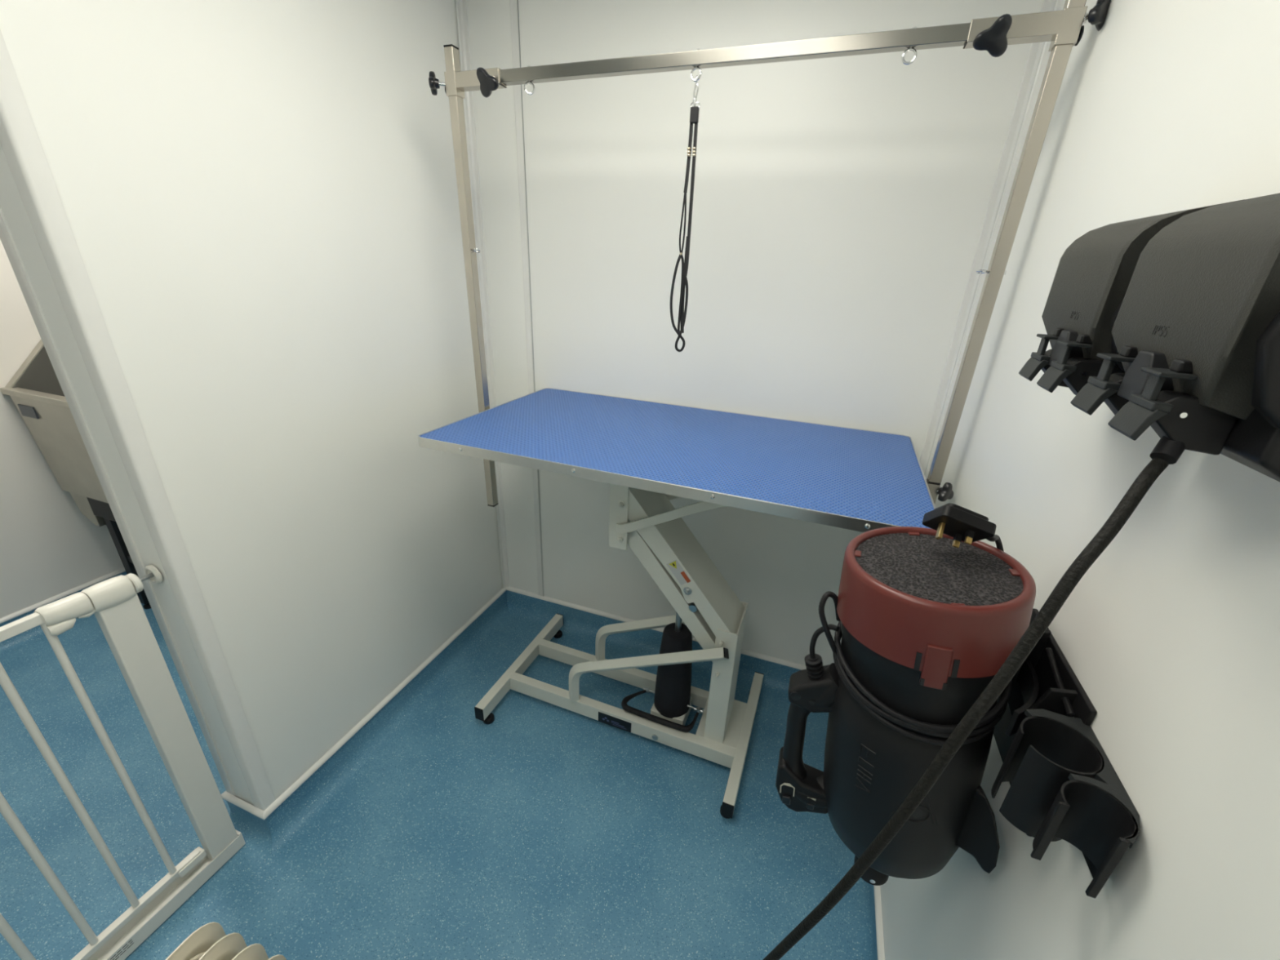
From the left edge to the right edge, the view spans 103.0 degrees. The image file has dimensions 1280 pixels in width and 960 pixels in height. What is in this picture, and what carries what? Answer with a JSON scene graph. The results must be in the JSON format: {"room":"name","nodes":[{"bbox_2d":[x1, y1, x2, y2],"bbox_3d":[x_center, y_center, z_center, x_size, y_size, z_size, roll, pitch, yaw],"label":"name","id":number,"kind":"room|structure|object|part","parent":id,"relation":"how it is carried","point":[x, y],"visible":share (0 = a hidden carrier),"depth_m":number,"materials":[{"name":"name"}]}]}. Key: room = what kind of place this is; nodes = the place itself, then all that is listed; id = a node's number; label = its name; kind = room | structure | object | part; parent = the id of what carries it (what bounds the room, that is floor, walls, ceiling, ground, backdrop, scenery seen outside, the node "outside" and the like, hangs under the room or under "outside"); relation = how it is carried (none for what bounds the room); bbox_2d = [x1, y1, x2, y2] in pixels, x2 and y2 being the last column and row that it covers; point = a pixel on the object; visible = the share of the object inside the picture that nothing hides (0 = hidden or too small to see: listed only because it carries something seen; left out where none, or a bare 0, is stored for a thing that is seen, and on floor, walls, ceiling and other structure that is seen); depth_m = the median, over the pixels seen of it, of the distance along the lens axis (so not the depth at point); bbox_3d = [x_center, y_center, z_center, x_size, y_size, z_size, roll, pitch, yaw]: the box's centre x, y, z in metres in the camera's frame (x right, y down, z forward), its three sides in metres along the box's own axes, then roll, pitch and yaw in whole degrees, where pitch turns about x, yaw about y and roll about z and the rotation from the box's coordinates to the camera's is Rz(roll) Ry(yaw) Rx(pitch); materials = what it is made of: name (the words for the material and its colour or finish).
{"room":"pet grooming room","nodes":[
{"label":"pet grooming room","id":0,"kind":"room"},
{"bbox_2d":[0,239,124,617],"bbox_3d":[-2.643,-0.201,1.142,0.100,2.200,3.100,10,24,18],"label":"wall","id":1,"kind":"structure","parent":0,"point":[49,548],"depth_m":1.98,"materials":[{"name":"white paint"}]},
{"bbox_2d":[0,567,125,623],"bbox_3d":[-2.646,0.740,1.469,0.011,0.018,3.000,10,24,18],"label":"trim","id":2,"kind":"structure","parent":1,"relation":"attached to","point":[83,586],"depth_m":2.10,"materials":[{"name":"white plastic"}]},
{"bbox_2d":[0,571,127,658],"bbox_3d":[-2.616,0.798,1.481,0.079,0.100,3.000,10,24,18],"label":"baseboard","id":3,"kind":"structure","parent":1,"relation":"attached to","point":[8,646],"depth_m":2.00,"materials":[{"name":"blue plastic"}]},
{"bbox_2d":[0,0,502,805],"bbox_3d":[-0.819,-0.252,1.439,0.138,2.200,1.092,10,24,18],"label":"wall","id":4,"kind":"structure","parent":0,"point":[260,199],"depth_m":1.18,"materials":[{"name":"white paint"}]},
{"bbox_2d":[0,207,235,795],"bbox_3d":[-1.052,-0.124,0.970,0.034,2.086,0.032,10,24,18],"label":"trim","id":5,"kind":"structure","parent":4,"relation":"attached to","point":[6,239],"depth_m":1.00,"materials":[{"name":"white plastic"}]},
{"bbox_2d":[0,564,245,959],"bbox_3d":[-1.173,0.704,0.872,0.044,0.847,0.810,10,24,18],"label":"safety gate","id":6,"kind":"object","parent":4,"relation":"attached to","point":[115,603],"visible":1,"depth_m":1.08,"materials":[{"name":"white metal"}]},
{"bbox_3d":[-1.044,0.223,1.003,0.042,0.053,0.065,10,24,18],"label":"latch handle","id":7,"kind":"part","parent":6,"relation":"part of","materials":[{"name":"beige plastic"}]},
{"bbox_2d":[144,564,162,583],"bbox_3d":[-1.020,0.198,1.066,0.044,0.044,0.008,10,24,18],"label":"cup","id":8,"kind":"object","parent":6,"relation":"on","point":[152,573],"depth_m":1.06,"materials":[{"name":"beige plastic"}]},
{"bbox_3d":[-1.194,1.076,1.009,0.032,0.055,0.770,10,24,18],"label":"threshold rail","id":9,"kind":"part","parent":6,"relation":"part of","materials":[{"name":"white metal"}]},
{"bbox_3d":[-1.062,0.944,1.346,0.032,0.045,0.007,10,24,18],"label":"rail","id":10,"kind":"part","parent":6,"relation":"part of","materials":[{"name":"white metal"}]},
{"bbox_2d":[0,29,275,810],"bbox_3d":[-0.949,-0.106,0.937,0.034,2.086,0.032,10,24,18],"label":"trim","id":11,"kind":"structure","parent":4,"relation":"attached to","point":[20,144],"depth_m":0.91,"materials":[{"name":"white plastic"}]},
{"bbox_2d":[187,801,230,835],"bbox_3d":[-0.977,0.710,1.847,0.079,0.100,1.174,10,24,18],"label":"baseboard","id":12,"kind":"structure","parent":4,"relation":"attached to","point":[226,804],"depth_m":1.43,"materials":[{"name":"blue plastic"}]},
{"bbox_2d":[186,800,271,881],"bbox_3d":[-1.061,0.923,1.337,0.302,0.100,0.079,10,24,18],"label":"baseboard","id":13,"kind":"structure","parent":4,"relation":"attached to","point":[255,856],"depth_m":1.35,"materials":[{"name":"blue plastic"}]},
{"bbox_2d":[221,791,263,819],"bbox_3d":[-1.047,0.858,1.344,0.166,0.018,0.011,10,24,18],"label":"trim","id":14,"kind":"structure","parent":4,"relation":"attached to","point":[226,796],"depth_m":1.34,"materials":[{"name":"white plastic"}]},
{"bbox_2d":[263,586,506,819],"bbox_3d":[-0.786,0.677,1.797,0.011,0.018,1.106,10,24,18],"label":"trim","id":15,"kind":"structure","parent":4,"relation":"attached to","point":[328,754],"depth_m":1.61,"materials":[{"name":"white plastic"}]},
{"bbox_2d":[266,591,512,881],"bbox_3d":[-0.768,0.747,1.779,0.079,0.100,1.174,10,24,18],"label":"baseboard","id":16,"kind":"structure","parent":4,"relation":"attached to","point":[297,818],"depth_m":1.62,"materials":[{"name":"blue plastic"}]},
{"bbox_2d":[0,603,836,959],"bbox_3d":[-1.183,1.123,1.046,3.341,0.050,3.200,10,24,18],"label":"floor","id":17,"kind":"structure","parent":0,"point":[543,830],"depth_m":1.38,"materials":[{"name":"blue plastic"}]},
{"bbox_2d":[0,338,151,608],"bbox_3d":[-1.797,-0.101,2.097,0.935,1.336,0.628,10,24,18],"label":"bathtub","id":18,"kind":"object","parent":17,"relation":"on","point":[35,389],"visible":0.16,"depth_m":1.91,"materials":[{"name":"beige plastic"}]},
{"bbox_3d":[-2.226,-0.250,1.853,0.095,0.043,0.005,10,24,18],"label":"maker plate","id":19,"kind":"part","parent":18,"relation":"part of","materials":[{"name":"grey metal"}]},
{"bbox_3d":[-2.188,-0.430,2.123,0.004,0.770,0.618,10,24,18],"label":"panel","id":20,"kind":"part","parent":18,"relation":"part of","materials":[{"name":"metal"}]},
{"bbox_2d":[86,497,115,521],"bbox_3d":[-1.799,0.113,2.023,0.715,0.090,0.265,10,24,18],"label":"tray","id":21,"kind":"object","parent":18,"relation":"on","point":[100,507],"depth_m":1.99,"materials":[{"name":"black plastic"}]},
{"bbox_3d":[-2.137,0.330,2.136,0.045,0.426,0.045,10,24,18],"label":"leg","id":22,"kind":"part","parent":18,"relation":"part of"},
{"bbox_3d":[-1.834,0.370,2.033,0.600,0.035,0.035,10,24,18],"label":"leg rail","id":23,"kind":"part","parent":18,"relation":"part of","materials":[{"name":"metal"}]},
{"bbox_2d":[165,921,286,959],"bbox_3d":[-0.456,0.936,0.697,0.373,0.621,0.217,10,24,18],"label":"radiator","id":24,"kind":"object","parent":17,"relation":"on","point":[210,941],"visible":1,"depth_m":0.68,"materials":[{"name":"beige metal"}]},
{"bbox_2d":[417,387,935,818],"bbox_3d":[0.082,0.358,1.578,1.200,1.036,0.645,11,24,19],"label":"table","id":25,"kind":"object","parent":17,"relation":"on","point":[651,455],"visible":0.98,"depth_m":1.44,"materials":[{"name":"blue rubber"}]},
{"bbox_3d":[-0.085,0.807,1.698,0.120,0.042,0.002,11,24,19],"label":"name plate","id":26,"kind":"part","parent":25,"relation":"part of","materials":[{"name":"black plastic"}]},
{"bbox_3d":[0.117,0.308,1.543,0.329,0.418,0.130,11,24,19],"label":"arm","id":27,"kind":"part","parent":25,"relation":"part of"},
{"bbox_3d":[0.102,-0.107,1.383,1.200,0.026,0.642,11,24,19],"label":"edge trim","id":28,"kind":"part","parent":25,"relation":"part of","materials":[{"name":"metal"}]},
{"bbox_3d":[0.175,0.421,1.568,0.121,0.177,0.104,-11,26,-28],"label":"piston rod","id":29,"kind":"part","parent":25,"relation":"part of","materials":[{"name":"metal"}]},
{"bbox_3d":[0.129,0.212,1.500,0.386,0.505,0.154,11,24,19],"label":"lift arm","id":30,"kind":"part","parent":25,"relation":"part of"},
{"bbox_3d":[0.267,0.801,1.678,0.130,0.010,0.162,11,24,19],"label":"plate","id":31,"kind":"part","parent":25,"relation":"part of","materials":[{"name":"white metal"}]},
{"bbox_2d":[428,0,1111,506],"bbox_3d":[0.106,-0.504,1.193,1.378,1.520,0.088,11,24,19],"label":"frame","id":32,"kind":"object","parent":25,"relation":"attached to","point":[1064,28],"visible":0.92,"depth_m":1.01,"materials":[{"name":"silver metal"}]},
{"bbox_3d":[-0.505,-0.977,1.250,0.021,0.047,0.046,-2,23,-11],"label":"star knob","id":33,"kind":"part","parent":32,"relation":"part of","materials":[{"name":"black plastic"}]},
{"bbox_3d":[-0.485,-0.977,1.257,0.028,0.013,0.015,-2,23,-11],"label":"threaded stem","id":34,"kind":"part","parent":32,"relation":"part of","materials":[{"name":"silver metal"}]},
{"bbox_3d":[-0.473,-0.480,1.462,0.036,1.216,0.025,11,24,19],"label":"post","id":35,"kind":"part","parent":32,"relation":"part of","materials":[{"name":"silver metal"}]},
{"bbox_3d":[-0.353,-0.926,1.185,0.054,0.052,0.035,11,24,19],"label":"star knob","id":36,"kind":"part","parent":32,"relation":"part of","materials":[{"name":"black plastic"}]},
{"bbox_2d":[670,75,700,351],"bbox_3d":[0.102,-0.586,1.177,0.044,0.568,0.015,11,24,19],"label":"grooming noose","id":37,"kind":"object","parent":32,"relation":"hanging from","point":[694,114],"visible":1,"depth_m":1.18,"materials":[{"name":"black fabric"}]},
{"bbox_3d":[0.693,0.024,1.155,0.045,0.043,0.023,-11,26,-28],"label":"star knob","id":38,"kind":"part","parent":32,"relation":"part of","materials":[{"name":"black plastic"}]},
{"bbox_3d":[0.594,-0.748,0.858,0.054,0.051,0.036,11,24,19],"label":"star knob","id":39,"kind":"part","parent":32,"relation":"part of","materials":[{"name":"black plastic"}]},
{"bbox_3d":[0.705,-0.546,0.940,0.034,1.194,0.025,11,24,19],"label":"post","id":40,"kind":"part","parent":32,"relation":"part of","materials":[{"name":"silver metal"}]},
{"bbox_2d":[1074,25,1084,45],"bbox_3d":[0.733,-0.741,0.849,0.006,0.026,0.026,11,24,19],"label":"washer","id":41,"kind":"object","parent":32,"relation":"in","point":[1078,29],"depth_m":0.84,"materials":[{"name":"black plastic"}]},
{"bbox_3d":[0.734,-0.759,0.836,0.015,0.013,0.017,-12,27,-30],"label":"threaded stem","id":42,"kind":"part","parent":32,"relation":"part of","materials":[{"name":"silver metal"}]},
{"bbox_3d":[0.742,-0.759,0.822,0.053,0.050,0.023,-12,27,-30],"label":"star knob","id":43,"kind":"part","parent":32,"relation":"part of","materials":[{"name":"black plastic"}]},
{"bbox_2d":[466,0,1043,666],"bbox_3d":[0.140,-0.329,1.714,1.750,2.200,0.100,10,24,18],"label":"wall","id":44,"kind":"structure","parent":0,"point":[840,206],"depth_m":1.47,"materials":[{"name":"white paint"}]},
{"bbox_2d":[455,0,510,588],"bbox_3d":[-0.555,-0.480,1.857,0.022,2.086,0.022,10,24,18],"label":"trim","id":45,"kind":"structure","parent":44,"relation":"attached to","point":[461,5],"depth_m":1.72,"materials":[{"name":"white plastic"}]},
{"bbox_2d":[509,0,543,596],"bbox_3d":[-0.393,-0.456,1.815,0.024,2.086,0.005,10,24,18],"label":"trim","id":46,"kind":"structure","parent":44,"relation":"attached to","point":[513,6],"depth_m":1.67,"materials":[{"name":"white plastic"}]},
{"bbox_2d":[506,586,806,670],"bbox_3d":[0.103,0.608,2.046,1.506,0.018,0.011,10,24,18],"label":"trim","id":47,"kind":"structure","parent":44,"relation":"attached to","point":[746,652],"depth_m":2.12,"materials":[{"name":"white plastic"}]},
{"bbox_2d":[506,590,828,713],"bbox_3d":[0.090,0.672,2.039,1.506,0.100,0.079,10,24,18],"label":"baseboard","id":48,"kind":"structure","parent":44,"relation":"attached to","point":[583,626],"depth_m":2.11,"materials":[{"name":"blue plastic"}]},
{"bbox_2d":[919,0,1058,477],"bbox_3d":[0.837,-0.233,1.407,0.024,2.086,0.022,10,24,18],"label":"trim","id":49,"kind":"structure","parent":44,"relation":"attached to","point":[1037,51],"depth_m":1.25,"materials":[{"name":"white plastic"}]},
{"bbox_2d":[880,0,1279,959],"bbox_3d":[0.380,0.358,0.116,0.100,2.200,3.000,10,24,18],"label":"wall","id":50,"kind":"structure","parent":0,"point":[1171,634],"depth_m":0.53,"materials":[{"name":"white paint"}]},
{"bbox_2d":[835,834,877,959],"bbox_3d":[0.257,1.309,0.553,0.079,0.100,3.000,10,24,18],"label":"baseboard","id":51,"kind":"structure","parent":50,"relation":"attached to","point":[855,919],"depth_m":1.24,"materials":[{"name":"blue plastic"}]},
{"bbox_2d":[873,884,884,959],"bbox_3d":[0.291,1.262,0.520,0.011,0.018,3.000,10,24,18],"label":"trim","id":52,"kind":"structure","parent":50,"relation":"attached to","point":[879,931],"depth_m":1.15,"materials":[{"name":"white plastic"}]},
{"bbox_2d":[991,608,1140,897],"bbox_3d":[0.455,0.318,0.614,0.074,0.212,0.338,10,24,18],"label":"holder","id":53,"kind":"object","parent":50,"relation":"attached to","point":[1064,784],"visible":0.88,"depth_m":0.53,"materials":[{"name":"black plastic"}]},
{"bbox_2d":[775,502,1035,885],"bbox_3d":[0.362,0.316,0.735,0.279,0.609,0.220,9,24,15],"label":"dryer","id":54,"kind":"object","parent":53,"relation":"on","point":[927,618],"visible":0.97,"depth_m":0.65,"materials":[{"name":"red plastic"}]},
{"bbox_2d":[782,794,791,804],"bbox_3d":[0.241,0.526,0.838,0.013,0.016,0.005,5,22,20],"label":"rocker switch","id":55,"kind":"object","parent":54,"relation":"attached to","point":[786,798],"depth_m":0.84,"materials":[{"name":"black plastic"}]},
{"bbox_2d":[806,803,813,809],"bbox_3d":[0.276,0.528,0.826,0.011,0.011,0.005,5,22,20],"label":"rocker switch","id":56,"kind":"object","parent":54,"relation":"attached to","point":[809,806],"depth_m":0.82,"materials":[{"name":"black plastic"}]},
{"bbox_3d":[0.278,0.406,0.804,0.099,0.278,0.052,5,22,20],"label":"handle","id":57,"kind":"part","parent":54,"relation":"part of","materials":[{"name":"black plastic"}]},
{"bbox_3d":[0.380,0.252,0.703,0.213,0.072,0.213,5,22,20],"label":"power cord","id":58,"kind":"part","parent":54,"relation":"part of","materials":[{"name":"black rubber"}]},
{"bbox_3d":[0.443,0.477,0.706,0.023,0.154,0.116,-5,24,-17],"label":"curved leg","id":59,"kind":"part","parent":54,"relation":"part of","materials":[{"name":"black plastic"}]},
{"bbox_3d":[0.490,0.323,0.614,0.006,0.205,0.295,10,24,18],"label":"plate","id":60,"kind":"part","parent":53,"relation":"part of","materials":[{"name":"black plastic"}]},
{"bbox_3d":[0.384,0.329,0.477,0.008,0.078,0.003,10,24,18],"label":"clip blade","id":61,"kind":"part","parent":53,"relation":"part of","materials":[{"name":"black plastic"}]},
{"bbox_3d":[0.431,0.283,0.499,0.059,0.006,0.146,10,24,18],"label":"flange plate","id":62,"kind":"part","parent":53,"relation":"part of","materials":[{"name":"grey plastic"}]},
{"bbox_3d":[0.412,0.342,0.449,0.007,0.078,0.004,10,24,18],"label":"clip blade","id":63,"kind":"part","parent":53,"relation":"part of","materials":[{"name":"black plastic"}]},
{"bbox_2d":[1018,199,1244,395],"bbox_3d":[0.484,-0.174,0.513,0.120,0.184,0.161,10,24,18],"label":"socket","id":64,"kind":"object","parent":50,"relation":"attached to","point":[1093,276],"visible":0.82,"depth_m":0.49,"materials":[{"name":"black plastic"}]},
{"bbox_2d":[1048,329,1083,364],"bbox_3d":[0.441,-0.133,0.521,0.022,0.037,0.034,10,24,18],"label":"latch","id":65,"kind":"object","parent":64,"relation":"attached to","point":[1066,335],"depth_m":0.51,"materials":[{"name":"black plastic"}]},
{"bbox_2d":[1071,192,1279,481],"bbox_3d":[0.422,-0.108,0.356,0.120,0.188,0.171,10,24,18],"label":"socket","id":66,"kind":"object","parent":50,"relation":"attached to","point":[1195,331],"visible":1,"depth_m":0.34,"materials":[{"name":"black plastic"}]},
{"bbox_2d":[762,457,1168,959],"bbox_3d":[-0.056,0.640,0.504,0.837,1.353,0.100,-7,25,-21],"label":"power cable","id":67,"kind":"object","parent":66,"relation":"hanging from","point":[1148,476],"visible":1,"depth_m":0.38,"materials":[{"name":"black rubber"}]},
{"bbox_2d":[1117,350,1173,399],"bbox_3d":[0.387,-0.077,0.384,0.022,0.037,0.034,10,24,18],"label":"latch","id":68,"kind":"object","parent":66,"relation":"attached to","point":[1133,384],"depth_m":0.38,"materials":[{"name":"black plastic"}]},
{"bbox_3d":[0.415,-0.122,0.356,0.068,0.155,0.154,10,24,18],"label":"lid","id":69,"kind":"part","parent":66,"relation":"part of","materials":[{"name":"grey plastic"}]}
]}

